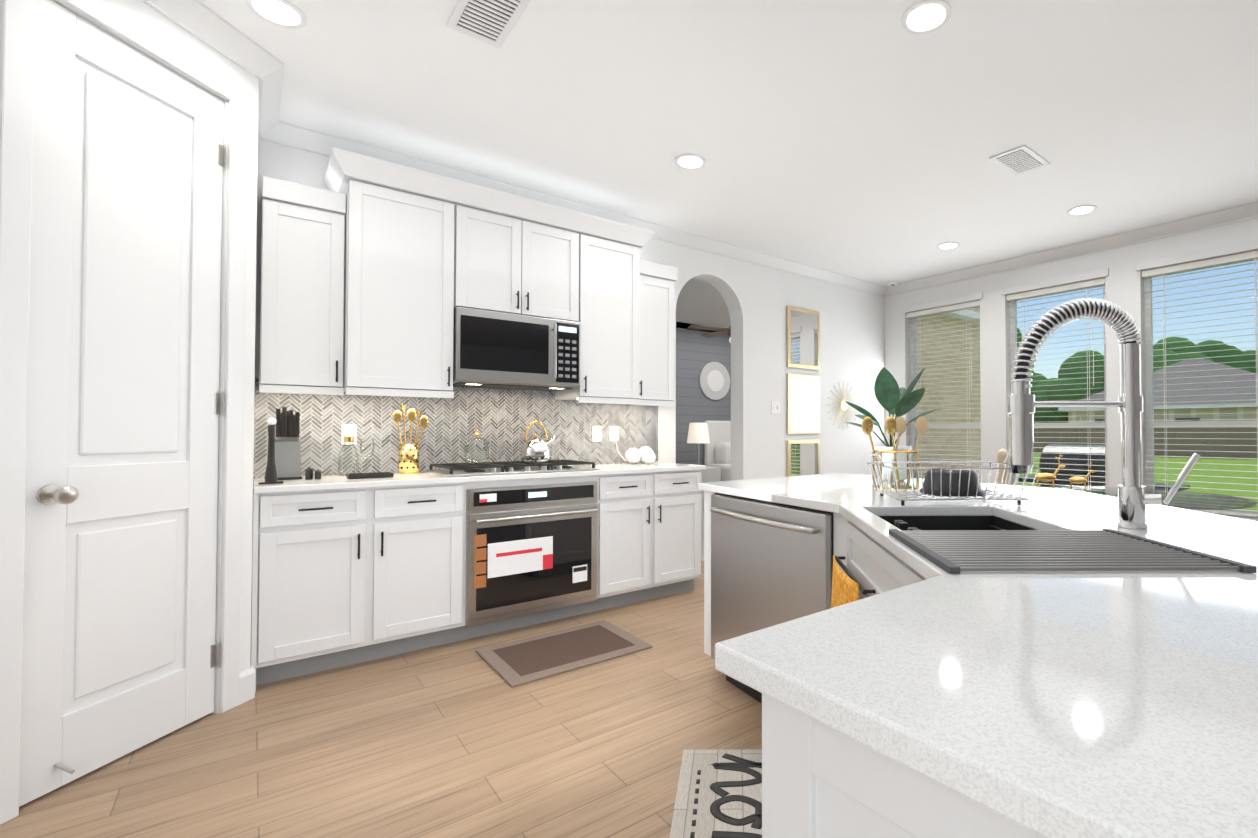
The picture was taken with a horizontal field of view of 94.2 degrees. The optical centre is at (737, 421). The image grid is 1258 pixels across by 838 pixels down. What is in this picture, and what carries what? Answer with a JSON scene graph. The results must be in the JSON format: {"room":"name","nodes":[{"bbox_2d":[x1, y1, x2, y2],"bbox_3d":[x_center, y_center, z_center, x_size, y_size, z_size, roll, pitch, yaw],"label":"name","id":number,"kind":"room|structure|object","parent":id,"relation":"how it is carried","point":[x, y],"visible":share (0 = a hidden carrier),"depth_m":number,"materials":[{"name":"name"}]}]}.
{"room":"kitchen","nodes":[
{"label":"kitchen","id":0,"kind":"room"},
{"bbox_2d":[61,0,258,712],"bbox_3d":[-2.467,-0.218,1.483,1.877,2.800,2.464,1,-1,-40],"label":"wall","id":1,"kind":"structure","parent":0,"point":[147,17],"depth_m":2.48,"materials":[{"name":"white paint"}]},
{"bbox_2d":[19,0,227,806],"bbox_3d":[-2.166,-0.079,2.065,0.474,2.518,0.477,1,-1,-40],"label":"pantry door","id":2,"kind":"structure","parent":1,"relation":"in","point":[120,565],"depth_m":2.01,"materials":[{"name":"white paint"}]},
{"bbox_2d":[0,0,247,824],"bbox_3d":[-2.200,-0.113,2.069,0.138,2.610,0.772,0,-1,5],"label":"door frame","id":3,"kind":"structure","parent":1,"relation":"attached to","point":[17,35],"depth_m":1.75,"materials":[{"name":"white paint"}]},
{"bbox_2d":[141,0,284,139],"bbox_3d":[-2.337,-1.571,1.649,1.666,0.090,2.212,1,-1,-40],"label":"crown molding","id":4,"kind":"structure","parent":1,"relation":"attached to","point":[207,26],"depth_m":2.40,"materials":[{"name":"white paint"}]},
{"bbox_2d":[239,665,254,704],"bbox_3d":[1.722,1.110,1.052,7.150,0.130,8.500,1,-1,-40],"label":"baseboard","id":5,"kind":"structure","parent":1,"relation":"attached to","point":[246,685],"depth_m":2.46,"materials":[{"name":"white paint"}]},
{"bbox_2d":[0,561,761,837],"bbox_3d":[1.729,1.215,1.042,7.550,0.080,8.880,1,-1,-40],"label":"floor","id":6,"kind":"structure","parent":0,"point":[461,739],"depth_m":2.07,"materials":[{"name":"brown wood"}]},
{"bbox_2d":[251,481,470,692],"bbox_3d":[-2.001,0.769,3.055,0.882,0.880,0.633,1,-1,-40],"label":"base cabinet","id":7,"kind":"object","parent":6,"relation":"on","point":[447,544],"depth_m":2.80,"materials":[{"name":"white paint"}]},
{"bbox_2d":[253,461,705,488],"bbox_3d":[-1.383,0.322,3.584,2.500,0.030,0.637,1,-1,-40],"label":"countertop","id":8,"kind":"structure","parent":7,"relation":"on","point":[624,466],"depth_m":3.27,"materials":[{"name":"white stone"}]},
{"bbox_2d":[258,418,282,483],"bbox_3d":[-2.193,0.136,2.707,0.090,0.310,0.060,1,-1,-40],"label":"pepper grinder","id":9,"kind":"object","parent":8,"relation":"on","point":[270,477],"visible":1,"depth_m":2.70,"materials":[{"name":"black"}]},
{"bbox_2d":[275,407,301,479],"bbox_3d":[-2.307,0.111,2.951,0.120,0.370,0.100,1,-1,-40],"label":"knife block","id":10,"kind":"object","parent":8,"relation":"on","point":[288,447],"visible":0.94,"depth_m":2.93,"materials":[{"name":"black"}]},
{"bbox_2d":[305,467,321,479],"bbox_3d":[-2.166,0.264,2.938,0.067,0.062,0.052,1,-1,-40],"label":"canisters","id":11,"kind":"object","parent":8,"relation":"on","point":[308,473],"visible":1,"depth_m":2.93,"materials":[{"name":"black"}]},
{"bbox_2d":[337,427,374,475],"bbox_3d":[-2.124,0.165,3.207,0.171,0.270,0.106,1,-1,-40],"label":"glass carafe","id":12,"kind":"object","parent":8,"relation":"on","point":[349,439],"visible":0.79,"depth_m":3.21,"materials":[{"name":"clear glass"}]},
{"bbox_2d":[346,472,392,478],"bbox_3d":[-1.948,0.286,3.050,0.200,0.022,0.110,1,-1,-40],"label":"tray","id":13,"kind":"object","parent":8,"relation":"on","point":[368,475],"visible":1,"depth_m":3.02,"materials":[{"name":"black"}]},
{"bbox_2d":[393,405,427,473],"bbox_3d":[-1.907,0.102,3.356,0.183,0.401,0.107,1,-1,-40],"label":"utensil crock","id":14,"kind":"object","parent":8,"relation":"on","point":[408,460],"visible":1,"depth_m":3.32,"materials":[{"name":"gold"}]},
{"bbox_2d":[464,428,488,463],"bbox_3d":[-1.605,0.150,3.545,0.140,0.215,0.140,1,-1,-40],"label":"glass jar","id":15,"kind":"object","parent":8,"relation":"on","point":[467,449],"visible":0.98,"depth_m":3.57,"materials":[{"name":"clear glass"}]},
{"bbox_2d":[424,460,599,476],"bbox_3d":[-1.386,0.283,3.578,0.900,0.048,0.520,1,-1,-40],"label":"cooktop","id":16,"kind":"object","parent":8,"relation":"in","point":[506,467],"depth_m":3.43,"materials":[{"name":"silver metal"}]},
{"bbox_2d":[521,421,555,461],"bbox_3d":[-1.308,0.128,3.796,0.227,0.267,0.190,1,-1,-40],"label":"kettle","id":17,"kind":"object","parent":16,"relation":"on","point":[536,448],"visible":0.98,"depth_m":3.73,"materials":[{"name":"silver metal"}]},
{"bbox_2d":[625,446,655,463],"bbox_3d":[-0.713,0.254,4.335,0.255,0.130,0.255,1,-1,-40],"label":"decorative spheres","id":18,"kind":"object","parent":8,"relation":"on","point":[645,454],"visible":1,"depth_m":4.26,"materials":[{"name":"white"}]},
{"bbox_2d":[471,473,614,637],"bbox_3d":[-1.366,0.778,3.592,0.923,0.880,0.633,1,-1,-40],"label":"base cabinet","id":19,"kind":"object","parent":6,"relation":"on","point":[541,546],"depth_m":3.36,"materials":[{"name":"metal"}]},
{"bbox_2d":[465,481,597,625],"bbox_3d":[-1.333,0.747,3.554,0.766,0.740,0.643,1,-1,-40],"label":"oven","id":20,"kind":"object","parent":19,"relation":"in","point":[531,546],"depth_m":3.32,"materials":[{"name":"silver metal"}]},
{"bbox_2d":[476,620,651,686],"bbox_3d":[-0.911,1.202,3.040,0.740,0.012,0.550,1,-1,-40],"label":"area rug","id":21,"kind":"object","parent":6,"relation":"on","point":[522,661],"visible":0.98,"depth_m":2.99,"materials":[{"name":"brown fabric"}]},
{"bbox_2d":[611,469,705,607],"bbox_3d":[-0.758,0.786,4.106,0.812,0.880,0.633,1,-1,-40],"label":"base cabinet","id":22,"kind":"object","parent":6,"relation":"on","point":[656,513],"depth_m":3.90,"materials":[{"name":"white paint"}]},
{"bbox_2d":[669,749,761,837],"bbox_3d":[0.064,1.179,1.647,0.512,0.009,0.860,0,-1,0],"label":"area rug","id":23,"kind":"object","parent":6,"relation":"on","point":[719,794],"visible":0.69,"depth_m":1.81,"materials":[{"name":"beige fabric"}]},
{"bbox_2d":[729,681,1025,837],"bbox_3d":[0.454,0.745,1.645,1.945,0.878,2.474,1,-1,-40],"label":"kitchen island","id":24,"kind":"object","parent":6,"relation":"on","point":[815,784],"depth_m":0.57,"materials":[{"name":"wood"}]},
{"bbox_2d":[710,494,831,703],"bbox_3d":[0.326,0.765,2.474,0.689,0.868,0.841,1,-1,-40],"label":"dishwasher","id":25,"kind":"object","parent":24,"relation":"in","point":[771,560],"depth_m":2.30,"materials":[{"name":"silver metal"}]},
{"bbox_2d":[830,555,859,607],"bbox_3d":[0.321,0.555,1.711,0.235,0.236,0.286,1,-1,-40],"label":"towel","id":26,"kind":"object","parent":24,"relation":"hanging from","point":[845,589],"depth_m":1.70,"materials":[{"name":"orange fabric"}]},
{"bbox_2d":[698,473,1257,837],"bbox_3d":[0.637,0.290,1.631,2.256,0.032,2.764,1,-1,-40],"label":"island countertop","id":27,"kind":"structure","parent":24,"relation":"on","point":[1043,704],"depth_m":0.65,"materials":[{"name":"white stone"}]},
{"bbox_2d":[844,367,941,480],"bbox_3d":[0.770,0.005,2.899,0.491,0.578,0.551,1,-1,-40],"label":"potted plant","id":28,"kind":"object","parent":27,"relation":"on","point":[893,398],"visible":0.69,"depth_m":2.82,"materials":[{"name":"green plant"}]},
{"bbox_2d":[862,416,927,489],"bbox_3d":[0.673,0.132,2.447,0.233,0.309,0.223,1,-1,-40],"label":"organizer","id":29,"kind":"object","parent":27,"relation":"on","point":[893,425],"visible":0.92,"depth_m":2.46,"materials":[{"name":"gold metal"}]},
{"bbox_2d":[866,454,1039,504],"bbox_3d":[0.743,0.199,2.046,0.505,0.163,0.356,0,-1,0],"label":"dish rack","id":30,"kind":"object","parent":27,"relation":"on","point":[954,483],"visible":0.96,"depth_m":1.96,"materials":[{"name":"silver metal"}]},
{"bbox_2d":[878,516,1035,530],"bbox_3d":[0.629,0.398,1.470,0.878,0.259,0.930,1,-1,-40],"label":"sink","id":31,"kind":"object","parent":27,"relation":"in","point":[901,523],"depth_m":1.89,"materials":[{"name":"grey metal"}]},
{"bbox_2d":[889,529,1256,573],"bbox_3d":[0.632,0.260,1.187,0.534,0.011,0.386,0,-1,-1],"label":"drying mat","id":32,"kind":"object","parent":27,"relation":"on","point":[953,551],"visible":1,"depth_m":1.13,"materials":[{"name":"silver metal"}]},
{"bbox_2d":[1007,298,1199,528],"bbox_3d":[0.911,-0.024,1.446,0.303,0.588,0.350,1,-1,-40],"label":"spring faucet","id":33,"kind":"object","parent":27,"relation":"on","point":[1134,499],"visible":1,"depth_m":1.46,"materials":[{"name":"silver metal"}]},
{"bbox_2d":[997,449,1007,484],"bbox_3d":[2.174,0.718,4.198,0.490,1.020,0.480,0,-1,25],"label":"dining chair","id":34,"kind":"object","parent":6,"relation":"on","point":[1002,454],"visible":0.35,"depth_m":4.08,"materials":[{"name":"beige wood"}]},
{"bbox_2d":[1038,486,1256,509],"bbox_3d":[2.490,0.844,3.671,1.240,0.750,1.240,1,-1,-40],"label":"table","id":35,"kind":"object","parent":6,"relation":"on","point":[1190,500],"visible":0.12,"depth_m":3.52,"materials":[{"name":"clear glass"}]},
{"bbox_2d":[1034,455,1064,487],"bbox_3d":[2.080,0.346,3.827,0.184,0.249,0.073,0,-1,20],"label":"deer figurine","id":36,"kind":"object","parent":35,"relation":"on","point":[1045,477],"depth_m":3.81,"materials":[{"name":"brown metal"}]},
{"bbox_2d":[1069,462,1094,491],"bbox_3d":[2.278,0.368,3.799,0.152,0.206,0.060,-1,-1,35],"label":"deer figurine","id":37,"kind":"object","parent":35,"relation":"on","point":[1077,480],"depth_m":3.79,"materials":[{"name":"brown metal"}]},
{"bbox_2d":[253,139,884,480],"bbox_3d":[-1.089,-0.169,4.380,7.530,2.800,0.180,1,-1,-40],"label":"wall","id":38,"kind":"structure","parent":0,"point":[758,299],"depth_m":5.45,"materials":[{"name":"white paint"}]},
{"bbox_2d":[259,176,342,394],"bbox_3d":[-2.291,-0.682,3.029,0.338,1.020,0.326,1,-1,-40],"label":"upper cabinet","id":39,"kind":"object","parent":38,"relation":"attached to","point":[293,269],"depth_m":2.88,"materials":[{"name":"white paint"}]},
{"bbox_2d":[341,424,356,444],"bbox_3d":[-2.219,0.075,3.289,0.072,0.115,0.007,1,-1,-40],"label":"electrical outlet plate","id":40,"kind":"object","parent":38,"relation":"attached to","point":[348,426],"depth_m":3.29,"materials":[{"name":"white plastic"}]},
{"bbox_2d":[324,147,470,397],"bbox_3d":[-1.941,-0.765,3.280,0.643,1.195,0.396,1,-1,-40],"label":"upper cabinet","id":41,"kind":"object","parent":38,"relation":"attached to","point":[379,277],"depth_m":3.09,"materials":[{"name":"white paint"}]},
{"bbox_2d":[451,291,582,390],"bbox_3d":[-1.446,-0.469,3.676,0.751,0.496,0.424,1,-1,-40],"label":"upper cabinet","id":42,"kind":"object","parent":38,"relation":"attached to","point":[511,344],"depth_m":3.50,"materials":[{"name":"silver metal"}]},
{"bbox_2d":[453,307,579,390],"bbox_3d":[-1.429,-0.433,3.655,0.751,0.434,0.476,1,-1,-40],"label":"microwave","id":43,"kind":"object","parent":42,"relation":"attached to","point":[493,348],"depth_m":3.49,"materials":[{"name":"silver metal"}]},
{"bbox_2d":[455,179,582,310],"bbox_3d":[-1.446,-1.004,3.685,0.755,0.705,0.424,1,-1,-40],"label":"upper cabinet","id":44,"kind":"object","parent":38,"relation":"attached to","point":[508,246],"depth_m":3.51,"materials":[{"name":"white paint"}]},
{"bbox_2d":[258,123,884,295],"bbox_3d":[-0.431,-1.518,4.787,5.470,0.090,0.085,1,-1,-40],"label":"crown molding","id":45,"kind":"structure","parent":38,"relation":"attached to","point":[298,137],"depth_m":4.16,"materials":[{"name":"white paint"}]},
{"bbox_2d":[592,426,601,441],"bbox_3d":[-1.043,0.092,4.283,0.072,0.115,0.007,1,-1,-40],"label":"electrical outlet plate","id":46,"kind":"object","parent":38,"relation":"attached to","point":[596,433],"depth_m":4.28,"materials":[{"name":"white plastic"}]},
{"bbox_2d":[555,215,650,402],"bbox_3d":[-0.990,-0.752,4.085,0.588,1.195,0.396,1,-1,-40],"label":"upper cabinet","id":47,"kind":"object","parent":38,"relation":"attached to","point":[616,282],"depth_m":3.96,"materials":[{"name":"white paint"}]},
{"bbox_2d":[610,426,617,440],"bbox_3d":[-0.937,0.093,4.374,0.072,0.115,0.007,1,-1,-40],"label":"electrical outlet plate","id":48,"kind":"object","parent":38,"relation":"attached to","point":[613,429],"depth_m":4.37,"materials":[{"name":"white plastic"}]},
{"bbox_2d":[613,435,640,462],"bbox_3d":[-0.761,0.210,4.418,0.356,0.217,0.148,1,-1,-40],"label":"cord","id":49,"kind":"object","parent":48,"relation":"attached to","point":[614,436],"visible":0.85,"depth_m":4.36,"materials":[{"name":"white plastic"}]},
{"bbox_2d":[647,262,676,405],"bbox_3d":[-0.704,-0.660,4.371,0.344,1.020,0.326,1,-1,-40],"label":"upper cabinet","id":50,"kind":"object","parent":38,"relation":"attached to","point":[663,277],"depth_m":4.29,"materials":[{"name":"white paint"}]},
{"bbox_2d":[771,401,779,413],"bbox_3d":[0.369,-0.131,5.486,0.115,0.120,0.013,1,-1,-40],"label":"switch plate","id":51,"kind":"object","parent":38,"relation":"attached to","point":[775,407],"visible":1,"depth_m":5.48,"materials":[{"name":"white plastic"}]},
{"bbox_2d":[787,306,819,476],"bbox_3d":[0.665,-0.177,5.729,0.460,1.900,0.024,1,-1,-40],"label":"wall mirror","id":52,"kind":"object","parent":38,"relation":"attached to","point":[803,391],"visible":0.77,"depth_m":5.71,"materials":[{"name":"mirror glass"},{"name":"gold metal"}]},
{"bbox_2d":[827,381,857,429],"bbox_3d":[1.134,-0.170,6.127,0.512,0.514,0.021,1,-1,-40],"label":"sunburst mirror","id":53,"kind":"object","parent":38,"relation":"attached to","point":[843,406],"visible":0.94,"depth_m":6.12,"materials":[{"name":"gold metal"}]},
{"bbox_2d":[701,511,703,560],"bbox_3d":[0.130,1.323,7.614,7.600,0.084,3.220,1,-1,-40],"label":"wall","id":54,"kind":"structure","parent":0,"point":[702,535],"depth_m":6.32,"materials":[{"name":"grey paint"}]},
{"bbox_2d":[687,423,720,510],"bbox_3d":[-0.575,0.661,8.535,0.500,1.280,0.440,1,-1,-40],"label":"lamp","id":55,"kind":"object","parent":54,"relation":"on","point":[698,433],"visible":0.33,"depth_m":8.41,"materials":[{"name":"white fabric"}]},
{"bbox_2d":[704,421,730,480],"bbox_3d":[0.855,0.644,8.704,1.840,1.320,2.090,1,-1,-40],"label":"bed","id":56,"kind":"object","parent":54,"relation":"on","point":[717,450],"visible":0.12,"depth_m":8.87,"materials":[{"name":"white fabric"}]},
{"bbox_2d":[676,322,730,464],"bbox_3d":[-0.820,-0.096,8.760,7.600,2.800,0.120,1,-1,-40],"label":"wall","id":57,"kind":"structure","parent":0,"point":[696,352],"depth_m":8.83,"materials":[{"name":"grey paint"}]},
{"bbox_2d":[699,362,729,399],"bbox_3d":[-0.349,-0.641,9.064,0.600,0.600,0.030,1,-1,-40],"label":"art","id":58,"kind":"object","parent":57,"relation":"attached to","point":[714,380],"visible":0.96,"depth_m":9.03,"materials":[{"name":"grey ceramic"}]},
{"bbox_2d":[198,0,1257,327],"bbox_3d":[1.853,-1.638,3.304,10.600,0.100,12.100,1,-1,-40],"label":"ceiling","id":59,"kind":"structure","parent":0,"point":[866,140],"depth_m":2.96,"materials":[{"name":"white paint"}]},
{"bbox_2d":[245,0,306,28],"bbox_3d":[-1.797,-1.601,2.246,0.189,0.008,0.189,-1,-1,44],"label":"recessed light","id":60,"kind":"object","parent":59,"relation":"in","point":[283,13],"depth_m":2.25,"materials":[{"name":"white paint"}]},
{"bbox_2d":[446,0,530,47],"bbox_3d":[-0.980,-1.598,2.256,0.210,0.013,0.360,1,-1,-40],"label":"ceiling vent","id":61,"kind":"object","parent":59,"relation":"in","point":[491,22],"depth_m":2.27,"materials":[{"name":"white metal"}]},
{"bbox_2d":[675,154,705,168],"bbox_3d":[-0.284,-1.580,3.499,0.189,0.008,0.189,-1,-1,44],"label":"recessed light","id":62,"kind":"object","parent":59,"relation":"in","point":[687,161],"depth_m":3.49,"materials":[{"name":"white paint"}]},
{"bbox_2d":[687,325,730,342],"bbox_3d":[-0.047,-1.267,7.704,1.292,0.493,1.244,1,-1,-40],"label":"ceiling fan","id":63,"kind":"object","parent":59,"relation":"hanging from","point":[723,331],"visible":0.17,"depth_m":7.61,"materials":[{"name":"brown wood"}]},
{"bbox_2d":[887,280,898,285],"bbox_3d":[1.715,-1.518,6.330,0.130,0.036,0.130,1,-1,-40],"label":"smoke detector","id":64,"kind":"object","parent":59,"relation":"attached to","point":[893,283],"visible":1,"depth_m":6.29,"materials":[{"name":"white plastic"}]},
{"bbox_2d":[901,0,951,33],"bbox_3d":[0.749,-1.601,2.278,0.189,0.008,0.189,-1,-1,44],"label":"recessed light","id":65,"kind":"object","parent":59,"relation":"in","point":[925,16],"depth_m":2.27,"materials":[{"name":"white paint"}]},
{"bbox_2d":[937,242,959,248],"bbox_3d":[1.866,-1.553,5.083,0.189,0.008,0.189,-1,-1,44],"label":"recessed light","id":66,"kind":"object","parent":59,"relation":"in","point":[947,245],"depth_m":5.06,"materials":[{"name":"white paint"}]},
{"bbox_2d":[989,145,1049,175],"bbox_3d":[1.719,-1.578,3.491,0.360,0.013,0.210,1,-1,-40],"label":"ceiling vent","id":67,"kind":"object","parent":59,"relation":"in","point":[1020,160],"depth_m":3.47,"materials":[{"name":"white metal"}]},
{"bbox_2d":[1067,205,1096,214],"bbox_3d":[2.557,-1.567,4.267,0.189,0.008,0.189,-1,-1,44],"label":"recessed light","id":68,"kind":"object","parent":59,"relation":"in","point":[1084,209],"depth_m":4.26,"materials":[{"name":"white paint"}]},
{"bbox_2d":[885,218,1257,520],"bbox_3d":[4.513,-0.185,3.422,0.215,2.800,8.880,1,-1,-40],"label":"wall","id":69,"kind":"structure","parent":0,"point":[1120,269],"depth_m":5.29,"materials":[{"name":"white paint"}]},
{"bbox_2d":[910,307,980,477],"bbox_3d":[2.251,-0.239,6.170,0.060,1.960,0.865,1,-1,-40],"label":"window","id":70,"kind":"structure","parent":69,"relation":"in","point":[913,361],"depth_m":6.33,"materials":[{"name":"clear glass"}]},
{"bbox_2d":[906,300,980,466],"bbox_3d":[2.193,-0.375,6.118,0.062,1.679,0.847,1,-1,-40],"label":"window blinds","id":71,"kind":"object","parent":70,"relation":"attached to","point":[973,304],"depth_m":6.04,"materials":[{"name":"white plastic"}]},
{"bbox_2d":[1010,285,1106,485],"bbox_3d":[2.972,-0.254,5.319,0.060,1.960,0.855,1,-1,-40],"label":"window","id":72,"kind":"structure","parent":69,"relation":"in","point":[1038,425],"depth_m":5.28,"materials":[{"name":"clear glass"}]},
{"bbox_2d":[1007,278,1104,357],"bbox_3d":[2.913,-0.924,5.276,0.062,0.610,0.833,1,-1,-40],"label":"window blinds","id":73,"kind":"object","parent":72,"relation":"attached to","point":[1097,282],"depth_m":5.30,"materials":[{"name":"white plastic"}]},
{"bbox_2d":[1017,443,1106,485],"bbox_3d":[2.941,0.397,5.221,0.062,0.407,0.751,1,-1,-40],"label":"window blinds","id":74,"kind":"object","parent":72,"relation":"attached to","point":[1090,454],"depth_m":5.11,"materials":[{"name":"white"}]},
{"bbox_2d":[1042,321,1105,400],"bbox_3d":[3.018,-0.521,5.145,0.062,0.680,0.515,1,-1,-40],"label":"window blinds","id":75,"kind":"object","parent":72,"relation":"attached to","point":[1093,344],"depth_m":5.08,"materials":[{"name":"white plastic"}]},
{"bbox_2d":[883,202,1257,296],"bbox_3d":[4.419,-1.541,3.379,0.085,0.090,8.500,1,-1,-40],"label":"crown molding","id":76,"kind":"structure","parent":69,"relation":"attached to","point":[1249,211],"depth_m":4.96,"materials":[{"name":"white paint"}]},
{"bbox_2d":[1144,259,1257,516],"bbox_3d":[3.689,-0.268,4.472,0.060,1.960,0.855,1,-1,-40],"label":"window","id":77,"kind":"structure","parent":69,"relation":"in","point":[1149,405],"depth_m":4.71,"materials":[{"name":"white plastic"}]},
{"bbox_2d":[1142,250,1257,399],"bbox_3d":[3.589,-0.699,4.473,0.062,1.087,0.709,1,-1,-40],"label":"window blinds","id":78,"kind":"object","parent":77,"relation":"attached to","point":[1229,259],"depth_m":4.44,"materials":[{"name":"white plastic"}]},
{"bbox_2d":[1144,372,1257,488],"bbox_3d":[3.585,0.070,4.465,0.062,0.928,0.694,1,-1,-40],"label":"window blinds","id":79,"kind":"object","parent":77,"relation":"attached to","point":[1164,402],"depth_m":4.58,"materials":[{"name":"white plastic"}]},
{"bbox_2d":[1194,509,1257,516],"bbox_3d":[3.686,0.674,4.336,0.062,0.045,0.366,1,-1,-40],"label":"window sill","id":80,"kind":"structure","parent":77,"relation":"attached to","point":[1207,511],"depth_m":4.29,"materials":[{"name":"white"}]},
{"label":"outside","id":81,"kind":"structure","parent":0,"visible":0},
{"bbox_2d":[1018,453,1257,510],"bbox_3d":[59.552,2.222,42.441,134.270,0.200,140.000,1,-1,-40],"label":"lawn","id":82,"kind":"structure","parent":81,"point":[1211,467],"depth_m":18.66,"materials":[{"name":"green plant"}]},
{"bbox_2d":[916,307,980,480],"bbox_3d":[2.865,-0.384,8.234,3.460,3.840,0.350,1,-1,-40],"label":"brick","id":83,"kind":"object","parent":82,"relation":"on","point":[938,403],"depth_m":8.21,"materials":[{"name":"beige brick"}]},
{"bbox_2d":[1017,328,1255,422],"bbox_3d":[82.864,-5.672,49.251,49.321,15.775,168.754,1,-1,-40],"label":"trees","id":84,"kind":"object","parent":82,"relation":"on","point":[1039,388],"depth_m":86.44,"materials":[{"name":"green plant"}]},
{"bbox_2d":[1033,427,1256,457],"bbox_3d":[36.053,0.731,16.244,0.100,1.900,110.430,1,-1,-40],"label":"fence","id":85,"kind":"object","parent":82,"relation":"on","point":[1200,450],"depth_m":30.59,"materials":[{"name":"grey wood"}]},
{"bbox_2d":[1058,359,1257,422],"bbox_3d":[31.762,-1.131,39.941,14.000,6.400,13.000,-1,-1,42],"label":"house","id":86,"kind":"structure","parent":82,"relation":"on","point":[1201,415],"depth_m":36.17,"materials":[{"name":"beige brick"}]},
{"bbox_3d":[4.439,1.449,6.188,3.260,0.115,4.840,1,-1,-40],"label":"patio slab","id":87,"kind":"object","parent":82,"relation":"on","visible":0},
{"bbox_2d":[1018,444,1189,490],"bbox_3d":[4.043,0.828,6.558,0.600,1.120,1.700,1,-1,-40],"label":"outdoor grill","id":88,"kind":"object","parent":87,"relation":"on","point":[1071,457],"depth_m":6.48,"materials":[{"name":"grey metal"}]}
]}

